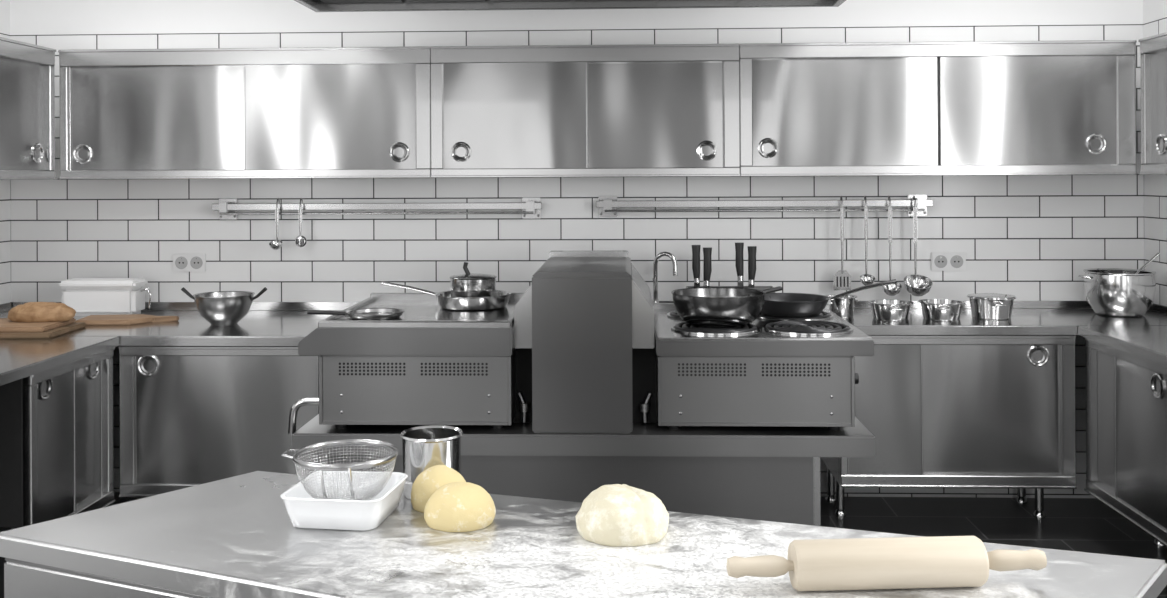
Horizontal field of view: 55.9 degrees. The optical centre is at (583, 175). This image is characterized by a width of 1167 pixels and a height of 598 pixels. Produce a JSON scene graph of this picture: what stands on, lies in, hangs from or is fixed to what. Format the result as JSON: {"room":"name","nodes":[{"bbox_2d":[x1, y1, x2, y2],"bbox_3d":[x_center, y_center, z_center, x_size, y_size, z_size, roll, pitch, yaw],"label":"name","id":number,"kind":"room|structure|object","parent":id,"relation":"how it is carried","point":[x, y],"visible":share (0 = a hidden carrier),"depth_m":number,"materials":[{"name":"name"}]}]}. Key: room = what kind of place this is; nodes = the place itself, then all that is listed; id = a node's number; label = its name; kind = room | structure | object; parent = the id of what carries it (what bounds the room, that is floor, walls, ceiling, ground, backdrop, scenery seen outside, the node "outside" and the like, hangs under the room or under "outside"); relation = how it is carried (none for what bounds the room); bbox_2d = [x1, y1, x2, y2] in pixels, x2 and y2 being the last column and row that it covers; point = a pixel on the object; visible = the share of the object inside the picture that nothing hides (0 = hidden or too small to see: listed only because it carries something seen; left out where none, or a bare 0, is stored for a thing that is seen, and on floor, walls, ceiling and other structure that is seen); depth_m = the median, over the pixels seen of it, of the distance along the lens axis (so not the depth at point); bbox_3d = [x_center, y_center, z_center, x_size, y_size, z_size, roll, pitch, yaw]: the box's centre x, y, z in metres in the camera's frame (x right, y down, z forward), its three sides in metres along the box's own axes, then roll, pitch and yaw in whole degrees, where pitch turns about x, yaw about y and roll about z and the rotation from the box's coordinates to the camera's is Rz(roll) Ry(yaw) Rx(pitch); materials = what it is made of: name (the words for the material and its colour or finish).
{"room":"commercial kitchen","nodes":[
{"label":"commercial kitchen","id":0,"kind":"room"},
{"bbox_2d":[0,0,10,312],"bbox_3d":[-2.999,0.109,1.756,0.150,2.850,7.200,0,0,2],"label":"wall","id":1,"kind":"structure","parent":0,"point":[5,185],"depth_m":5.30,"materials":[{"name":"tile"}]},
{"bbox_2d":[0,302,10,312],"bbox_3d":[-2.830,0.632,3.983,0.011,0.039,2.702,0,0,2],"label":"trim","id":2,"kind":"structure","parent":1,"relation":"attached to","point":[4,307],"depth_m":5.28,"materials":[{"name":"metal"}]},
{"bbox_2d":[0,37,56,179],"bbox_3d":[-2.607,-0.276,4.318,0.431,0.585,1.270,0,0,2],"label":"upper cabinet","id":3,"kind":"object","parent":1,"relation":"attached to","point":[27,70],"visible":1,"depth_m":4.75,"materials":[{"name":"metal"}]},
{"bbox_2d":[35,146,42,160],"bbox_3d":[-2.404,-0.099,4.846,0.010,0.067,0.067,0,0,2],"label":"handle","id":4,"kind":"object","parent":3,"relation":"on","point":[38,149],"depth_m":4.86,"materials":[{"name":"metal"}]},
{"bbox_2d":[10,0,1143,497],"bbox_3d":[-0.080,0.095,5.322,5.710,2.850,0.150,0,0,2],"label":"wall","id":5,"kind":"structure","parent":0,"point":[1025,237],"depth_m":5.25,"materials":[{"name":"tile"}]},
{"bbox_2d":[11,302,358,309],"bbox_3d":[-1.887,0.628,5.310,1.785,0.039,0.011,0,0,2],"label":"trim","id":6,"kind":"structure","parent":5,"relation":"attached to","point":[154,305],"depth_m":5.29,"materials":[{"name":"metal"}]},
{"bbox_2d":[173,254,205,271],"bbox_3d":[-1.903,0.419,5.309,0.160,0.086,0.013,0,0,2],"label":"wall socket","id":7,"kind":"object","parent":5,"relation":"attached to","point":[181,262],"visible":1,"depth_m":5.30,"materials":[{"name":"white plastic"}]},
{"bbox_2d":[58,46,430,178],"bbox_3d":[-1.518,-0.281,5.112,1.686,0.585,0.371,0,0,2],"label":"upper cabinet","id":8,"kind":"object","parent":5,"relation":"attached to","point":[309,112],"visible":0.92,"depth_m":4.94,"materials":[{"name":"metal"}]},
{"bbox_2d":[75,147,88,160],"bbox_3d":[-2.271,-0.100,4.988,0.067,0.067,0.010,0,0,2],"label":"handle","id":9,"kind":"object","parent":8,"relation":"on","point":[81,153],"depth_m":4.99,"materials":[{"name":"metal"}]},
{"bbox_2d":[392,145,405,159],"bbox_3d":[-0.823,-0.106,4.913,0.067,0.067,0.010,0,0,2],"label":"handle","id":10,"kind":"object","parent":8,"relation":"on","point":[398,151],"depth_m":4.91,"materials":[{"name":"metal"}]},
{"bbox_2d":[212,198,541,219],"bbox_3d":[-0.982,0.157,5.238,1.575,0.100,0.084,0,0,2],"label":"utensil rail","id":11,"kind":"object","parent":5,"relation":"attached to","point":[531,208],"visible":1,"depth_m":5.21,"materials":[{"name":"metal"}]},
{"bbox_2d":[269,198,282,249],"bbox_3d":[-1.442,0.226,5.180,0.060,0.244,0.076,0,0,34],"label":"ladle","id":12,"kind":"object","parent":11,"relation":"hanging from","point":[276,244],"visible":1,"depth_m":5.19,"materials":[{"name":"metal"}]},
{"bbox_2d":[269,240,282,249],"bbox_3d":[-1.447,0.330,5.179,0.062,0.031,0.062,0,25,2],"label":"bowl","id":13,"kind":"object","parent":12,"relation":"on","point":[276,244],"depth_m":5.19,"materials":[{"name":"metal"}]},
{"bbox_2d":[295,198,306,246],"bbox_3d":[-1.336,0.220,5.194,0.043,0.233,0.043,0,0,-43],"label":"slotted spoon","id":14,"kind":"object","parent":11,"relation":"hanging from","point":[300,241],"visible":1,"depth_m":5.19,"materials":[{"name":"metal"}]},
{"bbox_2d":[430,44,739,177],"bbox_3d":[0.011,-0.288,5.053,1.372,0.585,0.371,0,0,2],"label":"upper cabinet","id":15,"kind":"object","parent":5,"relation":"attached to","point":[638,110],"visible":1,"depth_m":4.89,"materials":[{"name":"metal"}]},
{"bbox_2d":[453,144,467,158],"bbox_3d":[-0.546,-0.107,4.902,0.067,0.067,0.010,0,0,2],"label":"handle","id":16,"kind":"object","parent":15,"relation":"on","point":[460,151],"depth_m":4.90,"materials":[{"name":"metal"}]},
{"bbox_2d":[699,143,713,157],"bbox_3d":[0.547,-0.113,4.880,0.067,0.067,0.010,0,0,2],"label":"handle","id":17,"kind":"object","parent":15,"relation":"on","point":[706,150],"depth_m":4.88,"materials":[{"name":"metal"}]},
{"bbox_2d":[596,195,932,216],"bbox_3d":[0.842,0.141,5.168,1.565,0.100,0.084,0,0,2],"label":"utensil rail","id":18,"kind":"object","parent":5,"relation":"attached to","point":[607,205],"visible":0.97,"depth_m":5.14,"materials":[{"name":"metal"}]},
{"bbox_2d":[833,196,851,289],"bbox_3d":[1.198,0.311,5.106,0.085,0.438,0.039,0,0,2],"label":"spatula","id":19,"kind":"object","parent":18,"relation":"hanging from","point":[842,279],"visible":0.92,"depth_m":5.09,"materials":[{"name":"metal"}]},
{"bbox_2d":[860,196,874,285],"bbox_3d":[1.311,0.298,5.070,0.068,0.414,0.080,0,0,37],"label":"ladle","id":20,"kind":"object","parent":18,"relation":"hanging from","point":[866,279],"visible":0.96,"depth_m":5.09,"materials":[{"name":"metal"}]},
{"bbox_2d":[860,274,874,285],"bbox_3d":[1.308,0.485,5.072,0.070,0.035,0.070,0,25,2],"label":"bowl","id":21,"kind":"object","parent":20,"relation":"on","point":[866,279],"depth_m":5.08,"materials":[{"name":"metal"}]},
{"bbox_2d":[882,196,901,295],"bbox_3d":[1.418,0.320,5.056,0.087,0.460,0.091,0,0,44],"label":"ladle","id":22,"kind":"object","parent":18,"relation":"hanging from","point":[893,289],"visible":0.89,"depth_m":5.08,"materials":[{"name":"metal"}]},
{"bbox_2d":[882,282,901,295],"bbox_3d":[1.418,0.524,5.062,0.090,0.045,0.090,0,25,2],"label":"bowl","id":23,"kind":"object","parent":22,"relation":"on","point":[893,289],"depth_m":5.06,"materials":[{"name":"metal"}]},
{"bbox_2d":[903,196,932,295],"bbox_3d":[1.530,0.320,5.036,0.126,0.460,0.125,0,0,-34],"label":"ladle","id":24,"kind":"object","parent":18,"relation":"hanging from","point":[916,285],"visible":1,"depth_m":5.08,"materials":[{"name":"metal"}]},
{"bbox_2d":[903,274,932,295],"bbox_3d":[1.532,0.512,5.048,0.130,0.065,0.130,0,25,2],"label":"bowl","id":25,"kind":"object","parent":24,"relation":"on","point":[916,285],"depth_m":5.07,"materials":[{"name":"metal"}]},
{"bbox_2d":[659,301,1090,307],"bbox_3d":[0.813,0.608,5.206,3.610,0.034,0.011,0,0,2],"label":"trim","id":26,"kind":"structure","parent":5,"relation":"attached to","point":[863,304],"depth_m":5.15,"materials":[{"name":"metal"}]},
{"bbox_2d":[739,40,1136,175],"bbox_3d":[1.554,-0.295,4.994,1.715,0.585,0.371,0,0,2],"label":"upper cabinet","id":27,"kind":"object","parent":5,"relation":"attached to","point":[967,107],"visible":0.94,"depth_m":4.82,"materials":[{"name":"metal"}]},
{"bbox_2d":[761,141,775,155],"bbox_3d":[0.817,-0.124,4.870,0.067,0.067,0.010,0,0,2],"label":"handle","id":28,"kind":"object","parent":27,"relation":"on","point":[768,148],"depth_m":4.87,"materials":[{"name":"metal"}]},
{"bbox_2d":[1089,136,1103,150],"bbox_3d":[2.235,-0.140,4.795,0.067,0.067,0.010,0,0,2],"label":"handle","id":29,"kind":"object","parent":27,"relation":"on","point":[1096,143],"depth_m":4.80,"materials":[{"name":"metal"}]},
{"bbox_2d":[931,252,965,270],"bbox_3d":[1.716,0.402,5.170,0.160,0.086,0.013,0,0,2],"label":"wall socket","id":30,"kind":"object","parent":5,"relation":"attached to","point":[940,261],"visible":1,"depth_m":5.17,"materials":[{"name":"white plastic"}]},
{"bbox_3d":[0.043,0.650,4.990,2.097,0.040,0.495,0,0,2],"label":"countertop","id":31,"kind":"structure","parent":5,"relation":"attached to","visible":0},
{"bbox_2d":[652,251,677,302],"bbox_3d":[0.353,0.488,5.073,0.132,0.281,0.110,0,0,-25],"label":"faucet","id":32,"kind":"object","parent":31,"relation":"on","point":[655,299],"visible":0.7,"depth_m":5.07,"materials":[{"name":"metal"}]},
{"bbox_2d":[686,242,774,292],"bbox_3d":[0.643,0.460,4.819,0.380,0.335,0.100,0,0,2],"label":"holder","id":33,"kind":"object","parent":31,"relation":"on","point":[739,246],"visible":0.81,"depth_m":4.81,"materials":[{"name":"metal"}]},
{"bbox_2d":[110,492,1166,597],"bbox_3d":[-0.212,1.571,1.725,5.710,0.100,7.350,0,0,2],"label":"floor","id":34,"kind":"structure","parent":0,"point":[1088,525],"depth_m":4.81,"materials":[{"name":"tile"}]},
{"bbox_2d":[0,378,22,597],"bbox_3d":[-2.387,1.113,3.239,0.830,0.835,1.210,0,0,2],"label":"stand","id":35,"kind":"object","parent":34,"relation":"on","point":[11,394],"visible":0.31,"depth_m":3.82,"materials":[{"name":"metal"}]},
{"bbox_2d":[0,527,15,531],"bbox_3d":[-2.392,1.236,3.234,0.800,0.030,1.200,0,0,2],"label":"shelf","id":36,"kind":"object","parent":35,"relation":"attached to","point":[2,529],"depth_m":3.80,"materials":[{"name":"metal"}]},
{"bbox_2d":[0,336,118,385],"bbox_3d":[-2.380,0.671,3.544,0.935,0.040,1.859,0,0,2],"label":"countertop","id":37,"kind":"structure","parent":35,"relation":"on","point":[19,358],"depth_m":4.09,"materials":[{"name":"metal"}]},
{"bbox_2d":[23,348,115,526],"bbox_3d":[-2.353,1.113,4.174,0.886,0.835,0.620,0,0,2],"label":"base cabinet","id":38,"kind":"object","parent":34,"relation":"on","point":[68,442],"visible":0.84,"depth_m":4.11,"materials":[{"name":"metal"}]},
{"bbox_2d":[40,380,50,396],"bbox_3d":[-1.934,0.759,3.947,0.010,0.068,0.068,0,0,2],"label":"handle","id":39,"kind":"object","parent":38,"relation":"on","point":[45,385],"depth_m":3.96,"materials":[{"name":"metal"}]},
{"bbox_2d":[90,362,97,376],"bbox_3d":[-1.939,0.759,4.348,0.010,0.068,0.068,0,0,2],"label":"handle","id":40,"kind":"object","parent":38,"relation":"on","point":[93,367],"depth_m":4.36,"materials":[{"name":"metal"}]},
{"bbox_2d":[118,346,327,496],"bbox_3d":[-1.444,1.109,4.866,0.870,0.835,0.806,0,0,2],"label":"base cabinet","id":41,"kind":"object","parent":34,"relation":"on","point":[189,416],"visible":0.47,"depth_m":4.48,"materials":[{"name":"metal"}]},
{"bbox_2d":[140,357,155,373],"bbox_3d":[-1.776,0.773,4.489,0.068,0.068,0.010,0,0,2],"label":"handle","id":42,"kind":"object","parent":41,"relation":"on","point":[147,364],"depth_m":4.49,"materials":[{"name":"metal"}]},
{"bbox_2d":[0,310,341,345],"bbox_3d":[-1.905,0.669,4.884,1.782,0.040,0.855,0,0,2],"label":"countertop","id":43,"kind":"structure","parent":41,"relation":"on","point":[258,327],"depth_m":4.62,"materials":[{"name":"metal"}]},
{"bbox_2d":[0,318,85,338],"bbox_3d":[-2.454,0.630,4.557,0.640,0.042,0.340,0,0,-1],"label":"cutting board","id":44,"kind":"object","parent":43,"relation":"on","point":[9,329],"visible":0.99,"depth_m":4.45,"materials":[{"name":"brown wood"}]},
{"bbox_2d":[8,302,75,321],"bbox_3d":[-2.272,0.567,4.611,0.273,0.081,0.112,0,0,-4],"label":"bread loaf","id":45,"kind":"object","parent":44,"relation":"on","point":[30,311],"visible":1,"depth_m":4.57,"materials":[{"name":"orange food"}]},
{"bbox_2d":[59,278,151,315],"bbox_3d":[-2.227,0.567,5.159,0.412,0.165,0.152,0,0,2],"label":"food box","id":46,"kind":"object","parent":43,"relation":"on","point":[86,296],"visible":0.94,"depth_m":5.09,"materials":[{"name":"white plastic"}]},
{"bbox_2d":[62,287,144,315],"bbox_3d":[-2.251,0.582,5.160,0.350,0.135,0.140,0,0,2],"label":"tub","id":47,"kind":"object","parent":46,"relation":"attached to","point":[86,301],"depth_m":5.09,"materials":[{"name":"white plastic"}]},
{"bbox_2d":[75,314,178,324],"bbox_3d":[-2.013,0.638,4.888,0.414,0.022,0.210,0,0,-6],"label":"paddle","id":48,"kind":"object","parent":43,"relation":"on","point":[122,319],"visible":0.94,"depth_m":4.84,"materials":[{"name":"brown wood"}]},
{"bbox_2d":[181,287,266,325],"bbox_3d":[-1.569,0.566,4.804,0.299,0.160,0.256,0,0,42],"label":"bowl","id":49,"kind":"object","parent":43,"relation":"on","point":[219,308],"visible":1,"depth_m":4.73,"materials":[{"name":"metal"}]},
{"bbox_2d":[288,250,875,525],"bbox_3d":[-0.018,0.920,4.299,2.104,1.200,0.870,0,0,2],"label":"range","id":50,"kind":"object","parent":34,"relation":"on","point":[582,383],"visible":0.62,"depth_m":3.90,"materials":[{"name":"metal"}]},
{"bbox_2d":[307,308,404,319],"bbox_3d":[-0.857,0.518,4.146,0.364,0.030,0.218,0,0,2],"label":"pan","id":51,"kind":"object","parent":50,"relation":"on","point":[366,313],"visible":0.98,"depth_m":4.14,"materials":[{"name":"metal"}]},
{"bbox_2d":[381,262,510,310],"bbox_3d":[-0.567,0.441,4.491,0.555,0.182,0.308,0,0,14],"label":"saute pan","id":52,"kind":"object","parent":50,"relation":"on","point":[469,291],"visible":1,"depth_m":4.38,"materials":[{"name":"metal"}]},
{"bbox_2d":[449,277,495,297],"bbox_3d":[-0.447,0.466,4.460,0.192,0.112,0.192,0,0,14],"label":"pot","id":53,"kind":"object","parent":52,"relation":"on","point":[462,287],"depth_m":4.38,"materials":[{"name":"metal"}]},
{"bbox_2d":[671,286,782,326],"bbox_3d":[0.568,0.492,4.168,0.504,0.118,0.352,0,0,-36],"label":"wok","id":54,"kind":"object","parent":50,"relation":"on","point":[701,306],"visible":1,"depth_m":4.00,"materials":[{"name":"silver metal"}]},
{"bbox_2d":[653,303,873,422],"bbox_3d":[0.653,0.712,4.277,0.760,0.340,0.842,0,0,2],"label":"cooktop","id":55,"kind":"object","parent":50,"relation":"in","point":[768,369],"depth_m":3.88,"materials":[{"name":"metal"}]},
{"bbox_2d":[761,279,896,316],"bbox_3d":[0.955,0.479,4.395,0.576,0.141,0.318,0,0,7],"label":"frying pan","id":56,"kind":"object","parent":50,"relation":"on","point":[775,304],"visible":0.8,"depth_m":4.32,"materials":[{"name":"black metal"}]},
{"bbox_2d":[0,471,1166,597],"bbox_3d":[-0.071,1.085,1.867,2.006,0.870,0.669,0,0,19],"label":"prep table","id":57,"kind":"object","parent":34,"relation":"on","point":[236,536],"visible":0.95,"depth_m":1.90,"materials":[{"name":"silver metal"}]},
{"bbox_2d":[5,558,211,597],"bbox_3d":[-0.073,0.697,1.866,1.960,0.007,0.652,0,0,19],"label":"drawer","id":58,"kind":"object","parent":57,"relation":"attached to","point":[122,583],"depth_m":1.91,"materials":[{"name":"metal"}]},
{"bbox_2d":[280,471,407,530],"bbox_3d":[-0.454,0.621,2.104,0.198,0.062,0.198,0,0,8],"label":"square dish","id":59,"kind":"object","parent":57,"relation":"on","point":[304,511],"visible":0.91,"depth_m":2.02,"materials":[{"name":"white ceramic"}]},
{"bbox_2d":[281,439,397,500],"bbox_3d":[-0.452,0.576,2.094,0.197,0.104,0.197,0,0,-43],"label":"sieve","id":60,"kind":"object","parent":59,"relation":"on","point":[387,460],"visible":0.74,"depth_m":2.07,"materials":[{"name":"metal"}]},
{"bbox_2d":[400,425,462,499],"bbox_3d":[-0.311,0.588,2.256,0.128,0.126,0.128,0,0,2],"label":"metal pot","id":61,"kind":"object","parent":57,"relation":"on","point":[423,447],"visible":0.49,"depth_m":2.21,"materials":[{"name":"metal"}]},
{"bbox_2d":[411,465,465,512],"bbox_3d":[-0.284,0.612,2.170,0.114,0.079,0.114,0,0,2],"label":"dough ball","id":62,"kind":"object","parent":57,"relation":"on","point":[427,482],"visible":0.45,"depth_m":2.14,"materials":[{"name":"yellow food"}]},
{"bbox_2d":[424,482,495,531],"bbox_3d":[-0.233,0.615,2.068,0.133,0.072,0.131,0,0,2],"label":"dough ball","id":63,"kind":"object","parent":57,"relation":"on","point":[455,506],"visible":1,"depth_m":2.02,"materials":[{"name":"yellow food"}]},
{"bbox_2d":[576,484,668,546],"bbox_3d":[0.071,0.608,2.005,0.171,0.083,0.172,0,0,2],"label":"dough ball","id":64,"kind":"object","parent":57,"relation":"on","point":[614,515],"visible":1,"depth_m":1.95,"materials":[{"name":"beige food"}]},
{"bbox_2d":[726,536,1046,590],"bbox_3d":[0.478,0.609,1.731,0.510,0.076,0.076,0,0,-3],"label":"rolling pin","id":65,"kind":"object","parent":57,"relation":"on","point":[939,561],"visible":1,"depth_m":1.70,"materials":[{"name":"beige wood"}]},
{"bbox_2d":[821,335,1076,518],"bbox_3d":[1.581,1.090,4.885,0.975,0.845,0.556,0,0,2],"label":"base cabinet","id":66,"kind":"object","parent":34,"relation":"on","point":[941,411],"visible":0.89,"depth_m":4.63,"materials":[{"name":"metal"}]},
{"bbox_2d":[843,308,1166,334],"bbox_3d":[1.849,0.642,4.870,1.515,0.040,0.595,0,0,2],"label":"countertop","id":67,"kind":"structure","parent":66,"relation":"on","point":[1023,321],"depth_m":4.65,"materials":[{"name":"metal"}]},
{"bbox_2d":[825,294,860,317],"bbox_3d":[1.147,0.580,4.900,0.175,0.090,0.144,0,0,-18],"label":"steel container","id":68,"kind":"object","parent":67,"relation":"on","point":[843,306],"visible":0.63,"depth_m":4.85,"materials":[{"name":"silver metal"}]},
{"bbox_2d":[868,299,912,320],"bbox_3d":[1.343,0.587,4.812,0.192,0.073,0.192,0,0,-43],"label":"steel container","id":69,"kind":"object","parent":67,"relation":"on","point":[884,309],"visible":1,"depth_m":4.75,"materials":[{"name":"silver metal"}]},
{"bbox_2d":[918,299,964,320],"bbox_3d":[1.563,0.585,4.804,0.196,0.075,0.196,0,0,-33],"label":"steel container","id":70,"kind":"object","parent":67,"relation":"on","point":[932,309],"visible":1,"depth_m":4.74,"materials":[{"name":"silver metal"}]},
{"bbox_2d":[967,293,1015,319],"bbox_3d":[1.789,0.570,4.825,0.204,0.103,0.204,0,0,-43],"label":"steel container","id":71,"kind":"object","parent":67,"relation":"on","point":[986,306],"visible":1,"depth_m":4.75,"materials":[{"name":"silver metal"}]},
{"bbox_2d":[1078,253,1159,316],"bbox_3d":[2.393,0.479,4.912,0.292,0.279,0.292,0,0,-44],"label":"stock pot","id":72,"kind":"object","parent":67,"relation":"on","point":[1114,292],"visible":1,"depth_m":4.81,"materials":[{"name":"metal"}]},
{"bbox_2d":[1030,348,1046,363],"bbox_3d":[1.913,0.756,4.628,0.068,0.068,0.010,0,0,2],"label":"handle","id":73,"kind":"object","parent":66,"relation":"on","point":[1037,355],"depth_m":4.63,"materials":[{"name":"metal"}]},
{"bbox_2d":[1084,337,1166,546],"bbox_3d":[2.313,1.087,4.154,0.506,0.845,0.800,0,0,2],"label":"base cabinet","id":74,"kind":"object","parent":34,"relation":"on","point":[1126,393],"visible":0.94,"depth_m":4.19,"materials":[{"name":"metal"}]},
{"bbox_2d":[1152,377,1160,395],"bbox_3d":[2.064,0.756,3.954,0.010,0.068,0.068,0,0,2],"label":"handle","id":75,"kind":"object","parent":74,"relation":"on","point":[1156,381],"depth_m":3.97,"materials":[{"name":"metal"}]},
{"bbox_3d":[2.274,1.087,3.135,0.506,0.845,1.200,0,0,2],"label":"base cabinet","id":76,"kind":"object","parent":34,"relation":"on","visible":0},
{"bbox_2d":[1078,326,1166,365],"bbox_3d":[2.283,0.640,3.530,0.545,0.040,2.049,0,0,2],"label":"countertop","id":77,"kind":"structure","parent":76,"relation":"on","point":[1147,342],"depth_m":4.25,"materials":[{"name":"metal"}]},
{"bbox_2d":[1143,0,1166,313],"bbox_3d":[2.557,0.083,1.543,0.150,2.850,7.200,0,0,2],"label":"wall","id":78,"kind":"structure","parent":0,"point":[1154,11],"depth_m":5.02,"materials":[{"name":"tile"}]},
{"bbox_2d":[1138,32,1166,174],"bbox_3d":[2.476,-0.299,4.123,0.196,0.585,1.270,0,0,2],"label":"upper cabinet","id":79,"kind":"object","parent":78,"relation":"attached to","point":[1153,49],"visible":1,"depth_m":4.68,"materials":[{"name":"metal"}]},
{"bbox_2d":[1156,137,1163,152],"bbox_3d":[2.432,-0.131,4.630,0.010,0.067,0.067,0,0,2],"label":"handle","id":80,"kind":"object","parent":79,"relation":"on","point":[1159,140],"depth_m":4.64,"materials":[{"name":"metal"}]},
{"bbox_2d":[1148,303,1166,313],"bbox_3d":[2.564,0.600,3.811,0.011,0.034,2.632,0,0,2],"label":"trim","id":81,"kind":"structure","parent":78,"relation":"attached to","point":[1154,307],"depth_m":4.98,"materials":[{"name":"metal"}]},
{"bbox_3d":[-0.225,-1.379,1.725,5.710,0.100,7.350,0,0,2],"label":"ceiling","id":82,"kind":"structure","parent":0,"visible":0},
{"bbox_2d":[294,0,845,11],"bbox_3d":[-0.064,-1.000,3.795,2.140,0.640,1.400,0,0,2],"label":"extractor hood","id":83,"kind":"object","parent":82,"relation":"attached to","point":[315,5],"visible":1,"depth_m":4.46,"materials":[{"name":"metal"}]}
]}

